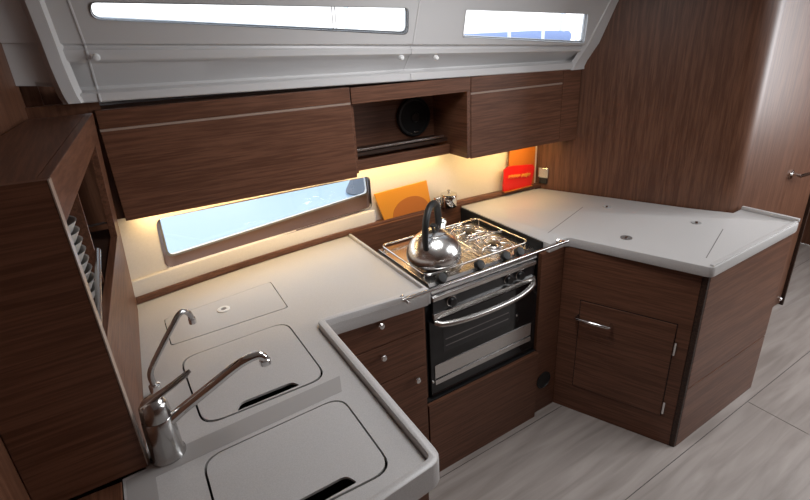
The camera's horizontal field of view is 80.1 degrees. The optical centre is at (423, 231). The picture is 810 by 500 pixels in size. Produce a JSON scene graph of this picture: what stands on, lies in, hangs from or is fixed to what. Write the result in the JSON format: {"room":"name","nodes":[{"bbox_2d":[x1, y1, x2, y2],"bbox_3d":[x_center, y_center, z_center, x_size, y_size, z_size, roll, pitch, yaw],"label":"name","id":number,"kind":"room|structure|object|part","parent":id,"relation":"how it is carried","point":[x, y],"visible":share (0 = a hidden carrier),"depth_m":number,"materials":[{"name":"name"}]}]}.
{"room":"ship interior","nodes":[
{"label":"ship interior","id":0,"kind":"room"},
{"bbox_2d":[0,43,145,499],"bbox_3d":[-0.165,0.666,0.234,0.330,2.050,3.550,-16,26,-29],"label":"wall","id":1,"kind":"structure","parent":0,"point":[18,104],"depth_m":1.36,"materials":[{"name":"brown wood"}]},
{"bbox_2d":[77,482,123,499],"bbox_3d":[-0.558,0.620,0.794,0.138,0.062,0.443,-16,26,-29],"label":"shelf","id":2,"kind":"object","parent":1,"relation":"attached to","point":[114,492],"visible":1,"depth_m":0.96,"materials":[{"name":"brown wood"}]},
{"bbox_2d":[0,0,618,103],"bbox_3d":[-0.237,-0.752,1.679,2.804,0.513,0.229,-14,25,-27],"label":"ceiling","id":3,"kind":"structure","parent":0,"point":[58,44],"depth_m":1.59,"materials":[{"name":"grey plastic"}]},
{"bbox_2d":[94,87,356,220],"bbox_3d":[-0.677,-0.320,1.758,0.811,0.347,0.244,-16,26,-29],"label":"upper cabinet","id":4,"kind":"object","parent":3,"relation":"attached to","point":[164,158],"visible":1,"depth_m":1.64,"materials":[{"name":"brown wood"}]},
{"bbox_2d":[89,2,408,34],"bbox_3d":[-0.485,-0.685,1.556,0.995,0.118,0.050,-14,25,-27],"label":"window","id":5,"kind":"structure","parent":3,"relation":"in","point":[91,3],"depth_m":1.56,"materials":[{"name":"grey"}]},
{"bbox_2d":[99,81,399,108],"bbox_3d":[-0.180,-0.643,2.022,2.050,0.010,0.309,-16,26,-29],"label":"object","id":6,"kind":"object","parent":3,"relation":"attached to","point":[123,103],"visible":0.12,"depth_m":1.57,"materials":[{"name":"brown wood"}]},
{"bbox_2d":[463,9,587,43],"bbox_3d":[0.459,-0.879,2.071,0.703,0.156,0.062,-14,25,-27],"label":"window","id":7,"kind":"structure","parent":3,"relation":"in","point":[585,22],"depth_m":2.09,"materials":[{"name":"grey"}]},
{"bbox_2d":[99,101,536,304],"bbox_3d":[-0.122,0.163,2.522,3.052,1.950,0.415,-17,26,-32],"label":"wall","id":8,"kind":"structure","parent":0,"point":[148,270],"depth_m":2.08,"materials":[{"name":"beige paint"}]},
{"bbox_2d":[157,177,371,267],"bbox_3d":[-0.604,-0.108,1.990,0.924,0.240,0.101,-19,28,-35],"label":"window","id":9,"kind":"structure","parent":8,"relation":"in","point":[360,202],"depth_m":2.00,"materials":[{"name":"brown"}]},
{"bbox_2d":[136,183,540,303],"bbox_3d":[-0.193,-0.027,2.232,2.031,0.024,0.111,-17,26,-32],"label":"strip","id":10,"kind":"object","parent":8,"relation":"attached to","point":[166,290],"visible":0.82,"depth_m":2.00,"materials":[{"name":"brown wood"}]},
{"bbox_2d":[374,180,429,219],"bbox_3d":[-0.094,-0.152,2.303,0.310,0.144,0.017,-16,26,-30],"label":"cutting board","id":11,"kind":"object","parent":10,"relation":"on","point":[407,199],"visible":0.84,"depth_m":2.30,"materials":[{"name":"orange plastic"}]},
{"bbox_2d":[434,196,440,206],"bbox_3d":[0.070,-0.145,2.386,0.032,0.056,0.022,-16,26,-29],"label":"tin","id":12,"kind":"object","parent":10,"relation":"on","point":[438,198],"visible":0.58,"depth_m":2.37,"materials":[{"name":"silver metal"}]},
{"bbox_2d":[441,189,456,208],"bbox_3d":[0.126,-0.170,2.399,0.082,0.089,0.082,-16,26,-29],"label":"canister","id":13,"kind":"object","parent":10,"relation":"on","point":[448,198],"visible":0.99,"depth_m":2.37,"materials":[{"name":"silver metal"}]},
{"bbox_3d":[0.126,-0.191,2.391,0.082,0.012,0.082,-16,26,-29],"label":"lid","id":14,"kind":"part","parent":13,"relation":"part of","materials":[{"name":"silver metal"}]},
{"bbox_2d":[508,146,535,183],"bbox_3d":[0.535,-0.373,2.625,0.189,0.262,0.016,-15,26,-29],"label":"cookbook","id":15,"kind":"object","parent":10,"relation":"on","point":[524,156],"visible":0.4,"depth_m":2.61,"materials":[{"name":"orange"}]},
{"bbox_2d":[346,77,469,173],"bbox_3d":[-0.103,-0.477,2.104,0.560,0.355,0.283,-16,26,-29],"label":"wall niche","id":16,"kind":"object","parent":8,"relation":"attached to","point":[379,141],"visible":0.59,"depth_m":2.17,"materials":[{"name":"brown wood"}]},
{"bbox_3d":[-0.335,-0.398,1.985,0.014,0.274,0.234,-16,26,-29],"label":"panel","id":17,"kind":"part","parent":16,"relation":"part of","materials":[{"name":"brown wood"}]},
{"bbox_3d":[-0.176,-0.518,2.208,0.559,0.350,0.015,-16,26,-29],"label":"panel","id":18,"kind":"part","parent":16,"relation":"part of","materials":[{"name":"brown wood"}]},
{"bbox_3d":[-0.112,-0.634,2.041,0.524,0.017,0.246,-16,26,-29],"label":"panel","id":19,"kind":"part","parent":16,"relation":"part of","materials":[{"name":"brown wood"}]},
{"bbox_2d":[357,135,446,155],"bbox_3d":[-0.138,-0.394,2.200,0.524,0.015,0.112,-16,26,-29],"label":"shelf","id":20,"kind":"object","parent":16,"relation":"attached to","point":[405,141],"depth_m":2.20,"materials":[{"name":"brown wood"}]},
{"bbox_3d":[-0.100,-0.335,2.163,0.524,0.046,0.018,-16,26,-29],"label":"rail","id":21,"kind":"part","parent":16,"relation":"part of","materials":[{"name":"brown wood"}]},
{"bbox_2d":[396,97,429,135],"bbox_3d":[-0.042,-0.540,2.264,0.182,0.182,0.030,-16,26,-29],"label":"speaker","id":22,"kind":"object","parent":16,"relation":"in","point":[413,114],"visible":0.98,"depth_m":2.25},
{"bbox_2d":[401,101,426,131],"bbox_3d":[-0.042,-0.540,2.263,0.154,0.154,0.012,-16,26,-29],"label":"grille","id":23,"kind":"object","parent":22,"relation":"attached to","point":[413,113],"depth_m":2.25,"materials":[{"name":"black plastic"}]},
{"bbox_3d":[0.129,-0.511,2.243,0.018,0.294,0.267,-16,26,-29],"label":"panel","id":24,"kind":"part","parent":16,"relation":"part of","materials":[{"name":"brown wood"}]},
{"bbox_2d":[470,69,580,158],"bbox_3d":[0.413,-0.624,2.422,0.683,0.360,0.338,-16,26,-29],"label":"upper cabinet","id":25,"kind":"object","parent":8,"relation":"attached to","point":[516,111],"depth_m":2.27,"materials":[{"name":"brown wood"}]},
{"bbox_3d":[0.684,-0.670,2.509,0.122,0.360,0.208,-16,26,-29],"label":"end strip","id":26,"kind":"part","parent":25,"relation":"part of","materials":[{"name":"brown wood"}]},
{"bbox_2d":[429,243,809,499],"bbox_3d":[1.471,1.003,2.039,5.200,0.060,4.400,-16,26,-29],"label":"floor","id":27,"kind":"structure","parent":0,"point":[757,447],"depth_m":2.10,"materials":[{"name":"grey wood"}]},
{"bbox_2d":[338,307,428,440],"bbox_3d":[-0.274,0.615,1.952,0.388,0.856,0.526,-16,26,-29],"label":"base cabinet","id":28,"kind":"object","parent":27,"relation":"on","point":[392,349],"visible":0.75,"depth_m":1.72,"materials":[{"name":"brown wood"}]},
{"bbox_3d":[-0.166,0.340,1.636,0.384,0.112,0.020,-16,26,-29],"label":"drawer","id":29,"kind":"part","parent":28,"relation":"part of","materials":[{"name":"brown wood"}]},
{"bbox_3d":[-0.144,0.313,1.610,0.025,0.025,0.028,-16,26,-29],"label":"knob","id":30,"kind":"part","parent":28,"relation":"part of","materials":[{"name":"silver metal"}]},
{"bbox_3d":[-0.140,0.433,1.659,0.025,0.025,0.028,-16,26,-29],"label":"knob","id":31,"kind":"part","parent":28,"relation":"part of","materials":[{"name":"silver metal"}]},
{"bbox_3d":[-0.160,0.467,1.688,0.384,0.154,0.020,-16,26,-29],"label":"drawer","id":32,"kind":"part","parent":28,"relation":"part of","materials":[{"name":"brown wood"}]},
{"bbox_3d":[-0.146,0.805,1.826,0.384,0.569,0.020,-16,26,-29],"label":"door","id":33,"kind":"part","parent":28,"relation":"part of","materials":[{"name":"brown wood"}]},
{"bbox_3d":[-0.024,0.547,1.782,0.025,0.025,0.028,-16,26,-29],"label":"knob","id":34,"kind":"part","parent":28,"relation":"part of","materials":[{"name":"silver metal"}]},
{"bbox_2d":[418,492,428,499],"bbox_3d":[-0.359,0.892,1.281,0.538,0.856,0.668,-16,26,-29],"label":"base cabinet","id":35,"kind":"object","parent":27,"relation":"on","point":[426,496],"visible":0.02,"depth_m":1.04,"materials":[{"name":"brown wood"}]},
{"bbox_2d":[123,234,439,499],"bbox_3d":[-0.364,0.406,1.460,0.938,0.221,1.318,-16,26,-29],"label":"countertop","id":36,"kind":"structure","parent":35,"relation":"on","point":[330,289],"depth_m":1.35,"materials":[{"name":"grey"}]},
{"bbox_2d":[0,113,148,499],"bbox_3d":[-0.857,0.099,1.158,0.204,0.649,0.774,-13,25,-25],"label":"locker","id":37,"kind":"object","parent":36,"relation":"on","point":[71,385],"visible":1,"depth_m":0.89,"materials":[{"name":"brown wood"}]},
{"bbox_3d":[-0.875,-0.185,1.049,0.166,0.039,0.756,-13,25,-25],"label":"panel","id":38,"kind":"part","parent":37,"relation":"part of","materials":[{"name":"brown wood"}]},
{"bbox_3d":[-0.797,-0.176,1.107,0.022,0.106,0.741,-13,25,-25],"label":"rail","id":39,"kind":"part","parent":37,"relation":"part of","materials":[{"name":"brown wood"}]},
{"bbox_2d":[90,281,94,297],"bbox_3d":[-0.783,0.148,1.060,0.122,0.032,0.122,-16,26,-29],"label":"bowl","id":40,"kind":"object","parent":37,"relation":"in","point":[92,289],"visible":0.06,"depth_m":1.09,"materials":[{"name":"grey"}]},
{"bbox_2d":[87,272,94,288],"bbox_3d":[-0.784,0.127,1.051,0.122,0.032,0.122,-16,26,-29],"label":"bowl","id":41,"kind":"object","parent":40,"relation":"on","point":[90,280],"visible":0.09,"depth_m":1.08,"materials":[{"name":"grey"}]},
{"bbox_2d":[84,263,91,279],"bbox_3d":[-0.785,0.106,1.043,0.122,0.032,0.122,-16,26,-29],"label":"bowl","id":42,"kind":"object","parent":41,"relation":"on","point":[87,271],"visible":0.13,"depth_m":1.07,"materials":[{"name":"grey"}]},
{"bbox_2d":[81,254,88,270],"bbox_3d":[-0.786,0.085,1.034,0.122,0.032,0.122,-16,26,-29],"label":"bowl","id":43,"kind":"object","parent":42,"relation":"on","point":[85,259],"visible":0.17,"depth_m":1.06,"materials":[{"name":"grey"}]},
{"bbox_2d":[77,244,85,261],"bbox_3d":[-0.786,0.064,1.026,0.122,0.032,0.122,-16,26,-29],"label":"bowl","id":44,"kind":"object","parent":43,"relation":"on","point":[82,249],"visible":0.16,"depth_m":1.05,"materials":[{"name":"grey"}]},
{"bbox_2d":[74,235,82,252],"bbox_3d":[-0.787,0.043,1.017,0.122,0.032,0.122,-16,26,-29],"label":"bowl","id":45,"kind":"object","parent":44,"relation":"on","point":[79,239],"visible":0.13,"depth_m":1.04,"materials":[{"name":"grey"}]},
{"bbox_2d":[71,226,79,242],"bbox_3d":[-0.788,0.023,1.009,0.122,0.032,0.122,-16,26,-29],"label":"bowl","id":46,"kind":"object","parent":45,"relation":"on","point":[74,234],"visible":0.12,"depth_m":1.03,"materials":[{"name":"grey ceramic"}]},
{"bbox_2d":[67,216,75,233],"bbox_3d":[-0.789,0.002,1.000,0.122,0.032,0.122,-16,26,-29],"label":"bowl","id":47,"kind":"object","parent":46,"relation":"on","point":[71,220],"visible":0.16,"depth_m":1.03,"materials":[{"name":"grey ceramic"}]},
{"bbox_3d":[-0.684,0.122,1.012,0.011,0.090,0.283,-14,25,-26],"label":"fiddle rail","id":48,"kind":"part","parent":37,"relation":"part of","materials":[{"name":"silver metal"}]},
{"bbox_2d":[90,229,110,301],"bbox_3d":[-0.869,0.130,1.174,0.163,0.014,0.750,-14,25,-26],"label":"shelf","id":49,"kind":"object","parent":37,"relation":"attached to","point":[101,239],"depth_m":1.30,"materials":[{"name":"brown wood"}]},
{"bbox_3d":[-0.786,0.237,1.271,0.034,0.302,0.738,-14,25,-27],"label":"panel","id":50,"kind":"part","parent":37,"relation":"part of","materials":[{"name":"brown wood"}]},
{"bbox_2d":[147,309,196,395],"bbox_3d":[-0.645,0.308,1.237,0.042,0.192,0.168,12,26,31],"label":"tap","id":51,"kind":"object","parent":36,"relation":"on","point":[154,386],"visible":0.91,"depth_m":1.21,"materials":[{"name":"silver metal"}]},
{"bbox_2d":[138,351,270,466],"bbox_3d":[-0.474,0.373,1.065,0.278,0.186,0.072,-16,26,-29],"label":"mixer tap","id":52,"kind":"object","parent":36,"relation":"on","point":[165,444],"visible":1,"depth_m":1.01,"materials":[{"name":"grey metal"}]},
{"bbox_3d":[-0.538,0.330,1.006,0.109,0.047,0.021,-20,28,-36],"label":"lever","id":53,"kind":"part","parent":52,"relation":"part of","materials":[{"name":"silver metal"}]},
{"bbox_3d":[-0.450,0.338,1.053,0.229,0.112,0.025,-14,25,-26],"label":"spout","id":54,"kind":"part","parent":52,"relation":"part of","materials":[{"name":"silver metal"}]},
{"bbox_2d":[165,283,286,344],"bbox_3d":[-0.658,0.262,1.605,0.359,0.010,0.219,-16,26,-29],"label":"hatch","id":55,"kind":"object","parent":36,"relation":"on","point":[261,300],"visible":0.99,"depth_m":1.59,"materials":[{"name":"white plastic"}]},
{"bbox_2d":[184,325,320,421],"bbox_3d":[-0.474,0.382,1.325,0.306,0.027,0.322,-16,26,-29],"label":"sink cover","id":56,"kind":"object","parent":36,"relation":"in","point":[291,364],"visible":0.93,"depth_m":1.30,"materials":[{"name":"white laminate"}]},
{"bbox_2d":[183,367,322,421],"bbox_3d":[-0.471,0.450,1.353,0.318,0.148,0.334,-16,26,-29],"label":"basin","id":57,"kind":"object","parent":36,"relation":"in","point":[194,415],"depth_m":1.22,"materials":[{"name":"white"}]},
{"bbox_2d":[207,402,384,499],"bbox_3d":[-0.270,0.499,1.019,0.323,0.027,0.255,-16,26,-29],"label":"sink cover","id":58,"kind":"object","parent":36,"relation":"in","point":[298,458],"visible":0.98,"depth_m":1.02,"materials":[{"name":"white laminate"}]},
{"bbox_2d":[205,458,387,499],"bbox_3d":[-0.267,0.567,1.047,0.335,0.148,0.267,-16,26,-29],"label":"basin","id":59,"kind":"object","parent":36,"relation":"in","point":[343,484],"depth_m":1.00,"materials":[{"name":"white"}]},
{"bbox_2d":[400,239,568,304],"bbox_3d":[0.258,0.136,1.807,0.820,0.046,0.057,-17,26,-32],"label":"guard rail","id":60,"kind":"object","parent":36,"relation":"attached to","point":[559,242],"visible":1,"depth_m":1.75,"materials":[{"name":"silver metal"}]},
{"bbox_2d":[427,351,537,471],"bbox_3d":[0.274,0.788,2.114,0.596,0.372,0.019,-16,26,-29],"label":"panel","id":61,"kind":"object","parent":27,"relation":"on","point":[470,417],"visible":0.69,"depth_m":2.09,"materials":[{"name":"brown wood"}]},
{"bbox_2d":[533,247,564,411],"bbox_3d":[0.567,0.472,2.216,0.137,0.856,0.027,-16,26,-29],"label":"filler panel","id":62,"kind":"object","parent":27,"relation":"on","point":[550,265],"visible":0.88,"depth_m":2.18,"materials":[{"name":"brown wood"}]},
{"bbox_2d":[350,204,542,403],"bbox_3d":[0.117,0.283,2.173,0.623,0.554,0.659,-16,26,-29],"label":"stove","id":63,"kind":"object","parent":62,"relation":"attached to","point":[374,237],"depth_m":1.98,"materials":[{"name":"black metal"}]},
{"bbox_3d":[-0.059,0.186,2.426,0.620,0.554,0.014,-16,26,-29],"label":"panel","id":64,"kind":"part","parent":63,"relation":"part of","materials":[{"name":"brown wood"}]},
{"bbox_3d":[-0.153,0.337,2.034,0.008,0.498,0.585,-16,26,-29],"label":"panel","id":65,"kind":"part","parent":63,"relation":"part of","materials":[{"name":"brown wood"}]},
{"bbox_2d":[406,200,461,269],"bbox_3d":[0.039,-0.005,1.889,0.226,0.250,0.224,-16,26,-29],"label":"kettle","id":66,"kind":"object","parent":63,"relation":"on","point":[433,247],"visible":1,"depth_m":1.84,"materials":[{"name":"silver metal"}]},
{"bbox_3d":[0.034,-0.037,1.861,0.150,0.170,0.118,-16,26,-29],"label":"handle","id":67,"kind":"part","parent":66,"relation":"part of","materials":[{"name":"black plastic"}]},
{"bbox_3d":[0.038,-0.003,1.889,0.100,0.016,0.100,-16,26,-29],"label":"lid","id":68,"kind":"part","parent":66,"relation":"part of","materials":[{"name":"silver metal"}]},
{"bbox_3d":[0.037,-0.021,1.882,0.028,0.025,0.028,-16,26,-29],"label":"lid knob","id":69,"kind":"part","parent":66,"relation":"part of","materials":[{"name":"black plastic"}]},
{"bbox_3d":[0.136,0.057,2.089,0.541,0.024,0.369,-16,26,-29],"label":"grate frame","id":70,"kind":"part","parent":63,"relation":"part of","materials":[{"name":"silver metal"}]},
{"bbox_3d":[0.165,0.296,2.117,0.588,0.536,0.511,-16,26,-29],"label":"stove","id":71,"kind":"part","parent":63,"relation":"part of","materials":[{"name":"metal"}]},
{"bbox_2d":[379,221,536,294],"bbox_3d":[0.147,0.073,2.064,0.566,0.057,0.442,-16,26,-29],"label":"cooktop","id":72,"kind":"object","parent":63,"relation":"in","point":[483,247],"depth_m":1.99,"materials":[{"name":"silver metal"}]},
{"bbox_3d":[0.209,0.007,2.219,0.114,0.014,0.114,-16,26,-29],"label":"burner","id":73,"kind":"part","parent":63,"relation":"part of","materials":[{"name":"silver metal"}]},
{"bbox_3d":[0.115,0.526,2.293,0.605,0.012,0.584,-16,26,-29],"label":"panel","id":74,"kind":"part","parent":63,"relation":"part of","materials":[{"name":"black"}]},
{"bbox_3d":[0.244,0.221,1.914,0.512,0.105,0.022,-16,26,-29],"label":"control panel","id":75,"kind":"part","parent":63,"relation":"part of","materials":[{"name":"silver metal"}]},
{"bbox_3d":[0.246,0.183,1.893,0.522,0.023,0.029,-16,26,-29],"label":"trim","id":76,"kind":"part","parent":63,"relation":"part of","materials":[{"name":"silver metal"}]},
{"bbox_3d":[0.304,0.059,2.082,0.090,0.014,0.090,-16,26,-29],"label":"burner","id":77,"kind":"part","parent":63,"relation":"part of","materials":[{"name":"silver metal"}]},
{"bbox_3d":[0.357,0.190,2.344,0.008,0.498,0.566,-16,26,-29],"label":"panel","id":78,"kind":"part","parent":63,"relation":"part of","materials":[{"name":"black"}]},
{"bbox_2d":[537,371,550,388],"bbox_3d":[0.575,0.709,2.299,0.090,0.090,0.007,-16,26,-29],"label":"vent","id":79,"kind":"object","parent":62,"relation":"attached to","point":[543,377],"depth_m":2.30,"materials":[{"name":"black plastic"}]},
{"bbox_2d":[552,234,792,446],"bbox_3d":[0.983,0.342,2.494,0.902,0.856,1.080,-16,26,-29],"label":"base cabinet","id":80,"kind":"object","parent":27,"relation":"on","point":[650,351],"visible":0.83,"depth_m":2.09,"materials":[{"name":"brown wood"}]},
{"bbox_3d":[0.742,0.394,2.110,0.160,0.013,0.045,12,26,32],"label":"handle","id":81,"kind":"part","parent":80,"relation":"part of","materials":[{"name":"silver metal"}]},
{"bbox_3d":[0.866,0.553,2.117,0.383,0.460,0.006,12,26,32],"label":"door","id":82,"kind":"part","parent":80,"relation":"part of","materials":[{"name":"brown wood"}]},
{"bbox_3d":[0.853,0.502,2.115,0.528,0.856,0.012,12,26,32],"label":"panel","id":83,"kind":"part","parent":80,"relation":"part of","materials":[{"name":"brown wood"}]},
{"bbox_2d":[461,188,799,276],"bbox_3d":[0.931,-0.075,2.304,1.030,0.060,1.125,-16,26,-29],"label":"countertop","id":84,"kind":"structure","parent":80,"relation":"on","point":[706,243],"depth_m":2.12,"materials":[{"name":"grey"}]},
{"bbox_2d":[502,164,534,192],"bbox_3d":[0.521,-0.301,2.616,0.221,0.136,0.022,-16,26,-29],"label":"packet","id":85,"kind":"object","parent":84,"relation":"on","point":[516,177],"visible":1,"depth_m":2.61,"materials":[{"name":"red"}]},
{"bbox_3d":[1.083,0.551,1.972,0.029,0.856,0.014,12,26,32],"label":"corner post","id":86,"kind":"part","parent":80,"relation":"part of","materials":[{"name":"brown wood"}]},
{"bbox_3d":[1.383,0.725,2.236,0.663,0.311,0.012,-16,26,-29],"label":"panel","id":87,"kind":"part","parent":80,"relation":"part of","materials":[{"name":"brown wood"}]},
{"bbox_3d":[1.366,0.326,2.073,0.663,0.538,0.012,-16,26,-29],"label":"panel","id":88,"kind":"part","parent":80,"relation":"part of","materials":[{"name":"brown wood"}]},
{"bbox_2d":[535,0,809,212],"bbox_3d":[1.234,-0.273,2.461,1.304,2.000,0.404,1,23,9],"label":"wall","id":89,"kind":"structure","parent":0,"point":[693,104],"depth_m":2.24,"materials":[{"name":"brown wood"}]},
{"bbox_2d":[538,166,548,183],"bbox_3d":[0.670,-0.316,2.688,0.060,0.094,0.022,12,26,31],"label":"wall socket","id":90,"kind":"object","parent":89,"relation":"attached to","point":[543,172],"visible":1,"depth_m":2.68,"materials":[{"name":"silver metal"}]},
{"bbox_2d":[773,84,809,306],"bbox_3d":[2.121,-0.364,2.672,0.444,1.918,0.089,-16,26,-29],"label":"door","id":91,"kind":"structure","parent":89,"relation":"in","point":[795,194],"depth_m":2.70,"materials":[{"name":"brown wood"}]},
{"bbox_3d":[2.065,-0.318,2.633,0.150,0.048,0.059,-16,26,-29],"label":"handle","id":92,"kind":"part","parent":91,"relation":"part of","materials":[{"name":"silver metal"}]},
{"bbox_2d":[778,195,809,304],"bbox_3d":[2.078,-0.395,2.674,0.540,2.000,0.070,-16,26,-29],"label":"trim","id":93,"kind":"structure","parent":89,"relation":"attached to","point":[807,210],"depth_m":3.01,"materials":[{"name":"brown wood"}]},
{"bbox_2d":[801,212,809,244],"bbox_3d":[3.406,-0.304,2.252,1.230,2.050,3.510,-16,26,-29],"label":"wall","id":94,"kind":"structure","parent":0,"point":[806,235],"depth_m":3.97,"materials":[{"name":"brown wood"}]},
{"label":"outside","id":95,"kind":"structure","parent":0,"visible":0},
{"bbox_2d":[160,180,354,252],"bbox_3d":[-7.008,-12.406,36.511,90.000,0.060,67.700,-16,26,-29],"label":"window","id":96,"kind":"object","parent":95,"point":[187,230],"depth_m":6.11,"materials":[{"name":"glass"}]},
{"bbox_2d":[343,7,350,28],"bbox_3d":[-1.993,-7.058,10.596,5.800,9.350,1.900,-16,26,-29],"label":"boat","id":97,"kind":"object","parent":96,"relation":"on","point":[345,9],"visible":0.06,"depth_m":11.40,"materials":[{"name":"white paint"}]},
{"bbox_2d":[346,178,364,194],"bbox_3d":[-0.923,-0.733,6.794,0.380,0.400,0.380,-16,26,-29],"label":"buoy","id":98,"kind":"object","parent":96,"relation":"on","point":[355,186],"visible":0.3,"depth_m":6.69,"materials":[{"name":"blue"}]},
{"bbox_2d":[464,13,579,44],"bbox_3d":[3.105,-7.181,10.386,5.800,9.350,1.900,-16,26,-29],"label":"boat","id":99,"kind":"object","parent":96,"relation":"on","point":[561,34],"visible":0.22,"depth_m":10.74,"materials":[{"name":"white paint"}]}
]}

